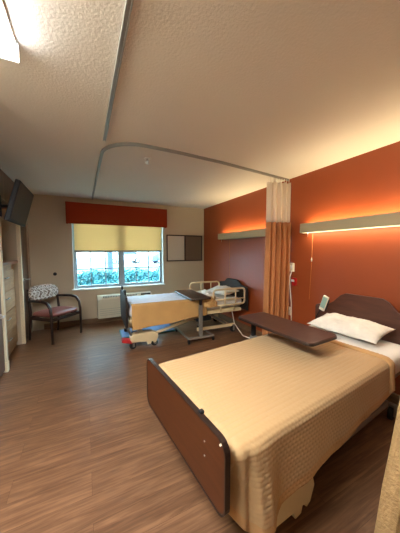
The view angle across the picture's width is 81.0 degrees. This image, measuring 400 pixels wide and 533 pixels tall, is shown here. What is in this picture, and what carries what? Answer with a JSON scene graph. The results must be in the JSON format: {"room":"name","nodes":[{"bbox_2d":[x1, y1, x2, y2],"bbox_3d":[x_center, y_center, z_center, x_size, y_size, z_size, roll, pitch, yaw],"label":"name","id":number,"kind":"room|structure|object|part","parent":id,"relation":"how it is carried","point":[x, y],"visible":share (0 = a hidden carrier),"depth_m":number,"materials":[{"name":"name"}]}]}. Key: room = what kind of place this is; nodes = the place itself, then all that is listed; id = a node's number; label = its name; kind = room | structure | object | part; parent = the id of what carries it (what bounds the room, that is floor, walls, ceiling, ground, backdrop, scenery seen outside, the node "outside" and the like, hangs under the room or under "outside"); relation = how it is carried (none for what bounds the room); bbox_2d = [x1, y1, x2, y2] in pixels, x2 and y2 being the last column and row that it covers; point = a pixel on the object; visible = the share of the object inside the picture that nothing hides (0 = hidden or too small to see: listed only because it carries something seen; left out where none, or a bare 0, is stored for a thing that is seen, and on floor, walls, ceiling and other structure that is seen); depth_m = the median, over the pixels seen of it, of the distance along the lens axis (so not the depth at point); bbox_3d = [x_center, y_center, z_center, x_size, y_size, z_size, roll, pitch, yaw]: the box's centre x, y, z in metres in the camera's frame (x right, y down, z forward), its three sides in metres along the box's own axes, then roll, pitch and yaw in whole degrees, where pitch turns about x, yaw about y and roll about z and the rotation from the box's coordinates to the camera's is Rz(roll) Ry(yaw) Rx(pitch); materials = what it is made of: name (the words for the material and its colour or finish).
{"room":"hospital room","nodes":[
{"label":"hospital room","id":0,"kind":"room"},
{"bbox_2d":[0,209,32,344],"bbox_3d":[-1.915,0.151,1.158,0.680,2.440,8.050,-2,4,-26],"label":"wall","id":1,"kind":"structure","parent":0,"point":[8,229],"depth_m":3.51,"materials":[{"name":"beige paint"}]},
{"bbox_2d":[0,221,9,372],"bbox_3d":[-2.331,0.242,2.736,0.064,2.040,0.070,-2,4,-26],"label":"trim","id":2,"kind":"structure","parent":1,"relation":"attached to","point":[2,291],"depth_m":2.75,"materials":[{"name":"beige paint"}]},
{"bbox_2d":[0,169,13,208],"bbox_3d":[-2.336,-0.960,2.354,0.311,0.385,2.460,-2,4,-26],"label":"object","id":3,"kind":"structure","parent":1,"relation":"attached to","point":[6,184],"depth_m":2.97,"materials":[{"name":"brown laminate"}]},
{"bbox_2d":[0,179,33,226],"bbox_3d":[-2.117,-0.694,2.649,0.296,0.422,0.720,-2,4,-26],"label":"television","id":4,"kind":"object","parent":1,"relation":"attached to","point":[18,207],"visible":1,"depth_m":2.54,"materials":[{"name":"black plastic"}]},
{"bbox_2d":[16,225,25,343],"bbox_3d":[-2.749,0.183,3.587,0.050,2.040,0.060,-2,4,-26],"label":"trim","id":5,"kind":"structure","parent":1,"relation":"attached to","point":[20,270],"depth_m":3.58,"materials":[{"name":"beige paint"}]},
{"bbox_2d":[20,225,30,339],"bbox_3d":[-2.852,0.170,3.854,0.128,2.030,0.490,-2,4,-26],"label":"door","id":6,"kind":"structure","parent":1,"relation":"in","point":[26,278],"depth_m":3.84,"materials":[{"name":"brown laminate"}]},
{"bbox_2d":[28,194,203,330],"bbox_3d":[-1.735,-0.106,4.869,4.400,2.440,0.160,-2,4,-26],"label":"wall","id":7,"kind":"structure","parent":0,"point":[49,235],"depth_m":4.42,"materials":[{"name":"beige paint"}]},
{"bbox_2d":[44,316,121,328],"bbox_3d":[-1.382,1.056,5.026,3.300,0.100,0.016,-2,4,-26],"label":"baseboard","id":8,"kind":"structure","parent":7,"relation":"attached to","point":[92,320],"depth_m":4.57,"materials":[{"name":"brown wood"}]},
{"bbox_2d":[65,201,166,227],"bbox_3d":[-1.601,-1.017,4.716,1.920,0.390,0.120,-2,4,-26],"label":"valance","id":9,"kind":"object","parent":7,"relation":"attached to","point":[76,212],"visible":1,"depth_m":4.60,"materials":[{"name":"red fabric"}]},
{"bbox_2d":[71,223,164,290],"bbox_3d":[-1.634,-0.286,4.856,1.840,1.438,0.150,-2,4,-26],"label":"window","id":10,"kind":"structure","parent":7,"relation":"in","point":[121,272],"depth_m":4.88,"materials":[{"name":"grey"}]},
{"bbox_3d":[-2.047,-0.279,4.697,0.820,1.350,0.045,-2,4,-26],"label":"sash","id":11,"kind":"part","parent":10,"relation":"part of","materials":[{"name":"grey"}]},
{"bbox_2d":[74,224,161,251],"bbox_3d":[-1.615,-0.639,4.791,1.710,0.680,0.044,-2,4,-26],"label":"roller shade","id":12,"kind":"object","parent":10,"relation":"attached to","point":[87,237],"visible":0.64,"depth_m":4.76,"materials":[{"name":"yellow fabric"}]},
{"bbox_3d":[-1.619,-0.318,4.822,1.710,0.035,0.020,-2,4,-26],"label":"rail","id":13,"kind":"part","parent":12,"relation":"part of","materials":[{"name":"grey"}]},
{"bbox_3d":[-1.628,0.420,4.891,1.840,0.025,0.120,-2,4,-26],"label":"sill","id":14,"kind":"part","parent":10,"relation":"part of","materials":[{"name":"white plastic"}]},
{"bbox_3d":[-1.258,-0.306,5.086,0.820,1.350,0.045,-2,4,-26],"label":"sash","id":15,"kind":"part","parent":10,"relation":"part of","materials":[{"name":"grey"}]},
{"bbox_2d":[97,291,151,318],"bbox_3d":[-1.534,0.773,4.816,1.060,0.435,0.202,-2,4,-26],"label":"air conditioner","id":16,"kind":"object","parent":7,"relation":"attached to","point":[108,305],"visible":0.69,"depth_m":4.61,"materials":[{"name":"beige plastic"}]},
{"bbox_2d":[103,294,136,297],"bbox_3d":[-1.594,0.598,4.689,0.648,0.066,0.047,-2,4,-26],"label":"grille","id":17,"kind":"object","parent":16,"relation":"attached to","point":[116,295],"depth_m":4.65,"materials":[{"name":"grey metal"}]},
{"bbox_2d":[166,235,201,261],"bbox_3d":[-0.349,-0.425,5.429,0.890,0.600,0.026,-2,4,-26],"label":"notice board","id":18,"kind":"object","parent":7,"relation":"attached to","point":[178,247],"visible":1,"depth_m":5.41,"materials":[{"name":"brown"}]},
{"bbox_3d":[-0.551,-0.419,5.336,0.415,0.550,0.012,-2,4,-26],"label":"whiteboard panel","id":19,"kind":"part","parent":18,"relation":"part of","materials":[{"name":"beige"}]},
{"bbox_3d":[-0.152,-0.432,5.532,0.415,0.550,0.012,-2,4,-26],"label":"pinboard panel","id":20,"kind":"part","parent":18,"relation":"part of","materials":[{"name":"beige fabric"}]},
{"bbox_2d":[0,314,397,532],"bbox_3d":[-0.082,1.392,1.621,4.600,0.100,7.700,-2,4,-26],"label":"floor","id":21,"kind":"structure","parent":0,"point":[84,449],"depth_m":1.67,"materials":[{"name":"brown wood"}]},
{"bbox_2d":[0,293,5,377],"bbox_3d":[-2.087,0.302,2.006,0.334,2.020,1.440,-2,4,-26],"label":"wardrobe","id":22,"kind":"object","parent":21,"relation":"on","point":[2,361],"visible":1,"depth_m":2.67,"materials":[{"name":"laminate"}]},
{"bbox_2d":[3,260,17,356],"bbox_3d":[-2.790,0.541,3.049,0.540,1.400,0.900,-2,4,-26],"label":"dresser","id":23,"kind":"object","parent":21,"relation":"on","point":[9,283],"visible":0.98,"depth_m":3.28,"materials":[{"name":"beige laminate"}]},
{"bbox_3d":[-2.600,0.196,3.120,0.020,0.265,0.850,-2,4,-26],"label":"drawer","id":24,"kind":"part","parent":23,"relation":"part of","materials":[{"name":"beige laminate"}]},
{"bbox_3d":[-2.600,0.475,3.139,0.020,0.265,0.850,-2,4,-26],"label":"drawer","id":25,"kind":"part","parent":23,"relation":"part of","materials":[{"name":"beige laminate"}]},
{"bbox_2d":[3,260,17,265],"bbox_3d":[-2.790,-0.037,3.009,0.540,0.040,0.900,-2,4,-26],"label":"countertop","id":26,"kind":"structure","parent":23,"relation":"on","point":[7,262],"depth_m":3.18,"materials":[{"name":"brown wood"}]},
{"bbox_3d":[-2.600,0.754,3.158,0.020,0.265,0.850,-2,4,-26],"label":"drawer","id":27,"kind":"part","parent":23,"relation":"part of","materials":[{"name":"beige laminate"}]},
{"bbox_3d":[-2.600,1.034,3.178,0.020,0.265,0.850,-2,4,-26],"label":"drawer","id":28,"kind":"part","parent":23,"relation":"part of","materials":[{"name":"beige laminate"}]},
{"bbox_2d":[27,284,81,344],"bbox_3d":[-2.438,0.747,3.925,0.580,0.872,0.590,1,4,19],"label":"chair","id":29,"kind":"object","parent":21,"relation":"on","point":[37,293],"visible":1,"depth_m":3.82,"materials":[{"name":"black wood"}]},
{"bbox_3d":[-2.739,0.782,3.763,0.096,0.825,0.043,2,4,25],"label":"leg","id":30,"kind":"part","parent":29,"relation":"part of","materials":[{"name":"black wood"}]},
{"bbox_3d":[-2.490,0.862,3.659,0.500,0.676,0.040,1,4,19],"label":"leg and arm","id":31,"kind":"part","parent":29,"relation":"part of","materials":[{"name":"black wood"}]},
{"bbox_3d":[-2.668,0.432,3.981,0.095,0.250,0.530,1,4,19],"label":"backrest","id":32,"kind":"part","parent":29,"relation":"part of","materials":[{"name":"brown fabric"}]},
{"bbox_3d":[-2.410,0.752,3.915,0.520,0.102,0.524,1,4,19],"label":"seat","id":33,"kind":"part","parent":29,"relation":"part of","materials":[{"name":"red plastic"}]},
{"bbox_3d":[-2.415,0.812,3.921,0.485,0.050,0.548,1,4,19],"label":"seat rail","id":34,"kind":"part","parent":29,"relation":"part of","materials":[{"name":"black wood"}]},
{"bbox_3d":[-2.577,0.749,4.238,0.096,0.825,0.043,1,4,12],"label":"leg","id":35,"kind":"part","parent":29,"relation":"part of","materials":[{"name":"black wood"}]},
{"bbox_3d":[-2.313,0.826,4.178,0.500,0.676,0.040,1,4,19],"label":"leg and arm","id":36,"kind":"part","parent":29,"relation":"part of","materials":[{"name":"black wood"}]},
{"bbox_2d":[119,324,174,338],"bbox_3d":[-0.947,1.150,4.217,0.930,0.024,0.424,-2,4,-24],"label":"floor mat","id":37,"kind":"object","parent":21,"relation":"on","point":[123,334],"visible":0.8,"depth_m":4.21,"materials":[{"name":"blue plastic"}]},
{"bbox_2d":[120,278,247,348],"bbox_3d":[-0.319,0.717,4.126,2.106,0.900,1.000,-2,4,-24],"label":"hospital bed","id":38,"kind":"object","parent":21,"relation":"on","point":[150,336],"visible":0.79,"depth_m":3.93,"materials":[{"name":"cream plastic"},{"name":"blue plastic"},{"name":"grey steel"}]},
{"bbox_3d":[-1.213,0.645,3.726,0.030,0.500,0.900,-2,4,-24],"label":"footboard","id":39,"kind":"part","parent":38,"relation":"part of","materials":[{"name":"grey"}]},
{"bbox_3d":[-0.444,0.951,3.715,0.951,0.277,0.048,-2,4,-24],"label":"lift arm","id":40,"kind":"part","parent":38,"relation":"part of","materials":[{"name":"beige plastic"}]},
{"bbox_3d":[-0.316,0.744,4.129,1.900,0.056,0.855,-2,4,-24],"label":"deck frame","id":41,"kind":"part","parent":38,"relation":"part of","materials":[{"name":"beige plastic"}]},
{"bbox_2d":[128,292,241,316],"bbox_3d":[-0.293,0.629,4.131,1.950,0.165,0.840,-2,4,-24],"label":"mattress","id":42,"kind":"object","parent":38,"relation":"on","point":[220,296],"visible":0.23,"depth_m":4.03,"materials":[{"name":"white fabric"}]},
{"bbox_2d":[127,293,186,310],"bbox_3d":[-0.531,0.561,3.997,1.372,0.078,0.848,-2,4,-24],"label":"blanket","id":43,"kind":"object","parent":42,"relation":"on","point":[165,296],"visible":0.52,"depth_m":3.96,"materials":[{"name":"white fabric"}]},
{"bbox_2d":[131,296,216,330],"bbox_3d":[-0.345,0.700,3.667,1.419,0.384,0.261,-2,4,-24],"label":"bedspread","id":44,"kind":"object","parent":42,"relation":"on","point":[144,315],"visible":0.89,"depth_m":3.52,"materials":[{"name":"beige fabric"}]},
{"bbox_2d":[197,289,218,297],"bbox_3d":[0.110,0.471,4.310,0.220,0.110,0.620,-2,4,-24],"label":"sheet","id":45,"kind":"object","parent":42,"relation":"on","point":[205,292],"visible":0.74,"depth_m":4.23,"materials":[{"name":"white fabric"}]},
{"bbox_2d":[208,286,238,294],"bbox_3d":[0.423,0.431,4.376,0.337,0.150,0.600,-2,5,-29],"label":"pillow","id":46,"kind":"object","parent":42,"relation":"on","point":[228,292],"visible":0.77,"depth_m":4.22,"materials":[{"name":"white fabric"}]},
{"bbox_3d":[0.022,0.897,4.290,0.300,0.140,0.260,-2,4,-24],"label":"motor","id":47,"kind":"part","parent":38,"relation":"part of","materials":[{"name":"black plastic"}]},
{"bbox_3d":[0.110,0.504,4.796,0.682,0.400,0.061,-2,4,-24],"label":"rail","id":48,"kind":"part","parent":38,"relation":"part of","materials":[{"name":"beige plastic"}]},
{"bbox_3d":[0.160,1.032,4.360,0.720,0.050,0.640,-2,4,-24],"label":"frame","id":49,"kind":"part","parent":38,"relation":"part of","materials":[{"name":"beige plastic"}]},
{"bbox_3d":[0.273,0.895,4.093,0.421,0.284,0.040,-2,4,-24],"label":"lift arm","id":50,"kind":"part","parent":38,"relation":"part of","materials":[{"name":"grey metal"}]},
{"bbox_3d":[0.493,0.561,3.980,0.642,0.400,0.061,-2,4,-24],"label":"rail","id":51,"kind":"part","parent":38,"relation":"part of","materials":[{"name":"beige plastic"}]},
{"bbox_3d":[0.631,0.489,4.530,0.030,0.500,1.000,-2,4,-24],"label":"headboard","id":52,"kind":"part","parent":38,"relation":"part of","materials":[{"name":"grey plastic"}]},
{"bbox_2d":[174,289,213,343],"bbox_3d":[-0.149,0.820,4.058,0.460,0.704,0.886,-2,4,-24],"label":"table","id":53,"kind":"object","parent":21,"relation":"on","point":[190,294],"visible":0.96,"depth_m":3.71,"materials":[{"name":"brown wood"}]},
{"bbox_2d":[232,312,249,337],"bbox_3d":[0.768,0.968,3.918,0.621,0.419,0.139,3,5,35],"label":"power cord","id":54,"kind":"object","parent":21,"relation":"on","point":[232,312],"visible":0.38,"depth_m":3.97,"materials":[{"name":"beige plastic"}]},
{"bbox_2d":[146,293,399,527],"bbox_3d":[0.756,0.829,1.823,2.113,0.994,0.980,-2,5,-32],"label":"hospital bed","id":55,"kind":"object","parent":21,"relation":"on","point":[205,450],"visible":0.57,"depth_m":1.22,"materials":[{"name":"brown laminate"}]},
{"bbox_3d":[-0.126,0.807,1.262,0.020,0.315,0.860,-2,5,-32],"label":"footboard","id":56,"kind":"part","parent":55,"relation":"part of","materials":[{"name":"brown laminate"}]},
{"bbox_2d":[316,295,329,316],"bbox_3d":[1.394,0.459,2.659,0.064,0.282,0.155,-2,5,-32],"label":"handset","id":57,"kind":"object","parent":55,"relation":"hanging from","point":[325,300],"visible":1,"depth_m":2.63,"materials":[{"name":"beige plastic"}]},
{"bbox_2d":[309,325,399,373],"bbox_3d":[0.761,0.772,1.822,2.000,0.181,0.850,-2,5,-32],"label":"mattress","id":58,"kind":"object","parent":55,"relation":"on","point":[391,350],"visible":0.09,"depth_m":1.97,"materials":[{"name":"white fabric"}]},
{"bbox_2d":[159,333,394,532],"bbox_3d":[0.537,0.865,1.679,1.522,0.414,0.983,-2,5,-32],"label":"quilt","id":59,"kind":"object","parent":58,"relation":"on","point":[282,406],"visible":0.93,"depth_m":1.29,"materials":[{"name":"beige fabric"}]},
{"bbox_2d":[307,313,395,343],"bbox_3d":[1.417,0.557,2.244,0.354,0.143,0.630,-2,5,-30],"label":"pillow","id":60,"kind":"object","parent":58,"relation":"on","point":[357,328],"visible":1,"depth_m":2.12,"materials":[{"name":"white fabric"}]},
{"bbox_3d":[1.636,0.611,2.365,0.030,0.635,0.980,-2,5,-32],"label":"headboard","id":61,"kind":"part","parent":55,"relation":"part of","materials":[{"name":"brown wood"}]},
{"bbox_3d":[0.803,1.194,1.878,1.550,0.050,0.640,-2,5,-32],"label":"frame","id":62,"kind":"part","parent":55,"relation":"part of","materials":[{"name":"grey metal"}]},
{"bbox_2d":[238,312,336,346],"bbox_3d":[0.718,0.908,2.086,0.460,0.800,0.806,-2,5,-30],"label":"table","id":63,"kind":"object","parent":21,"relation":"on","point":[306,335],"visible":0.5,"depth_m":1.95,"materials":[{"name":"brown wood"}]},
{"bbox_2d":[374,400,399,532],"bbox_3d":[1.312,0.808,0.929,0.824,1.080,0.690,-2,4,-26],"label":"chair","id":64,"kind":"object","parent":21,"relation":"on","point":[388,515],"visible":1,"depth_m":1.06,"materials":[{"name":"beige fabric"}]},
{"bbox_2d":[0,0,399,208],"bbox_3d":[-0.082,-1.142,1.446,4.600,0.100,7.700,-2,4,-26],"label":"ceiling","id":65,"kind":"structure","parent":0,"point":[289,89],"depth_m":1.48,"materials":[{"name":"beige paint"}]},
{"bbox_2d":[0,0,19,63],"bbox_3d":[-0.876,-0.977,0.466,0.600,0.095,1.184,-2,4,-26],"label":"ceiling light","id":66,"kind":"object","parent":65,"relation":"attached to","point":[9,49],"visible":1,"depth_m":1.07,"materials":[{"name":"glowing white plastic"},{"name":"metal"}]},
{"bbox_2d":[0,8,12,47],"bbox_3d":[-0.876,-0.994,0.464,0.560,0.026,1.155,-2,4,-26],"label":"diffuser","id":67,"kind":"object","parent":66,"relation":"attached to","point":[6,33],"depth_m":1.03,"materials":[{"name":"white plastic"}]},
{"bbox_2d":[103,0,133,140],"bbox_3d":[0.082,-0.994,0.196,0.024,0.024,4.200,-2,4,-26],"label":"track","id":68,"kind":"object","parent":65,"relation":"attached to","point":[128,3],"visible":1,"depth_m":1.18,"materials":[{"name":"silver metal"}]},
{"bbox_2d":[144,157,150,164],"bbox_3d":[-0.569,-1.136,2.524,0.072,0.061,0.072,-2,4,-26],"label":"sprinkler","id":69,"kind":"object","parent":65,"relation":"attached to","point":[147,159],"visible":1,"depth_m":2.51,"materials":[{"name":"white plastic"}]},
{"bbox_2d":[92,142,288,199],"bbox_3d":[-0.724,-1.193,3.077,3.555,0.024,1.751,1,4,21],"label":"track","id":70,"kind":"object","parent":65,"relation":"attached to","point":[110,146],"visible":1,"depth_m":2.44,"materials":[{"name":"silver metal"}]},
{"bbox_2d":[262,178,290,334],"bbox_3d":[1.061,-0.078,3.213,0.365,2.214,0.104,-1,4,-12],"label":"privacy curtain","id":71,"kind":"object","parent":70,"relation":"hanging from","point":[278,195],"visible":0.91,"depth_m":3.20,"materials":[{"name":"orange fabric"}]},
{"bbox_2d":[204,141,399,394],"bbox_3d":[1.771,0.060,2.475,0.160,2.440,7.250,-2,4,-26],"label":"wall","id":72,"kind":"structure","parent":0,"point":[364,262],"depth_m":2.81,"materials":[{"name":"orange paint"}]},
{"bbox_2d":[218,228,264,274],"bbox_3d":[0.790,-0.202,4.118,0.131,0.836,1.650,-2,4,-26],"label":"wall light","id":73,"kind":"object","parent":72,"relation":"attached to","point":[256,232],"depth_m":4.11,"materials":[{"name":"beige paint"}]},
{"bbox_3d":[0.584,-0.175,4.644,0.004,0.710,0.021,2,4,26],"label":"pull cord","id":74,"kind":"part","parent":73,"relation":"part of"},
{"bbox_2d":[289,263,294,320],"bbox_3d":[1.266,0.578,3.284,0.062,1.256,0.084,-2,4,-26],"label":"station","id":75,"kind":"object","parent":72,"relation":"attached to","point":[292,265],"visible":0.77,"depth_m":3.25,"materials":[{"name":"beige plastic"}]},
{"bbox_3d":[1.270,0.630,3.277,0.061,1.153,0.033,2,4,22],"label":"call cord","id":76,"kind":"part","parent":75,"relation":"part of","materials":[{"name":"beige plastic"}]},
{"bbox_3d":[1.279,0.011,3.256,0.028,0.120,0.075,-2,4,-26],"label":"plate","id":77,"kind":"part","parent":75,"relation":"part of","materials":[{"name":"beige plastic"}]},
{"bbox_2d":[291,278,296,285],"bbox_3d":[1.294,0.209,3.219,0.046,0.110,0.065,-2,4,-26],"label":"plug","id":78,"kind":"object","parent":72,"relation":"attached to","point":[293,280],"visible":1,"depth_m":3.20,"materials":[{"name":"red plastic"}]},
{"bbox_2d":[214,313,399,405],"bbox_3d":[1.659,1.225,2.584,0.016,0.100,7.000,-2,4,-26],"label":"baseboard","id":79,"kind":"structure","parent":72,"relation":"attached to","point":[394,398],"depth_m":4.17,"materials":[{"name":"brown wood"}]},
{"bbox_2d":[300,212,399,236],"bbox_3d":[1.723,-0.406,2.212,0.131,0.166,1.780,-2,4,-26],"label":"wall light","id":80,"kind":"object","parent":72,"relation":"attached to","point":[386,219],"visible":1,"depth_m":2.38,"materials":[{"name":"beige paint"}]},
{"label":"outside","id":81,"kind":"structure","parent":0,"visible":0},
{"bbox_2d":[77,267,158,271],"bbox_3d":[-3.159,0.699,13.242,40.000,0.100,16.000,-2,4,-26],"label":"ground","id":82,"kind":"structure","parent":81,"point":[152,268],"depth_m":19.10,"materials":[{"name":"white"}]},
{"bbox_2d":[77,268,158,285],"bbox_3d":[-2.362,0.536,8.000,6.880,1.020,0.957,-2,4,-26],"label":"hedge","id":83,"kind":"object","parent":82,"relation":"on","point":[98,277],"visible":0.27,"depth_m":7.40,"materials":[{"name":"teal plant"}]},
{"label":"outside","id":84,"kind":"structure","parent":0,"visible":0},
{"bbox_2d":[77,258,158,269],"bbox_3d":[-14.147,-0.872,35.420,90.000,0.100,34.000,-2,4,-26],"label":"street","id":85,"kind":"structure","parent":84,"point":[82,263],"depth_m":27.10,"materials":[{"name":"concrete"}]},
{"bbox_2d":[77,252,153,258],"bbox_3d":[-10.489,-5.315,52.579,47.000,6.400,7.200,-2,4,-26],"label":"building","id":86,"kind":"structure","parent":85,"relation":"on","point":[80,255],"depth_m":44.74,"materials":[{"name":"white paint"}]},
{"bbox_2d":[104,252,143,263],"bbox_3d":[-8.994,-1.179,27.888,4.300,1.550,1.820,-2,5,-29],"label":"car","id":87,"kind":"object","parent":85,"relation":"on","point":[128,256],"visible":0.64,"depth_m":27.38,"materials":[{"name":"white paint"}]},
{"bbox_2d":[149,252,158,262],"bbox_3d":[-3.894,-1.199,28.177,4.300,1.550,1.820,-2,5,-29],"label":"car","id":88,"kind":"object","parent":85,"relation":"on","point":[154,257],"visible":0.3,"depth_m":26.72,"materials":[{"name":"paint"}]},
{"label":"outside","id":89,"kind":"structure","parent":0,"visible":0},
{"bbox_3d":[-3.957,0.528,14.848,40.000,0.100,6.000,-2,4,-26],"label":"walkway","id":90,"kind":"object","parent":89,"visible":0},
{"bbox_2d":[107,252,113,271],"bbox_3d":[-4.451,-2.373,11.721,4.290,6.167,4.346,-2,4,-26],"label":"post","id":91,"kind":"object","parent":90,"relation":"on","point":[109,254],"visible":0.02,"depth_m":11.71,"materials":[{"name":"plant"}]}
]}

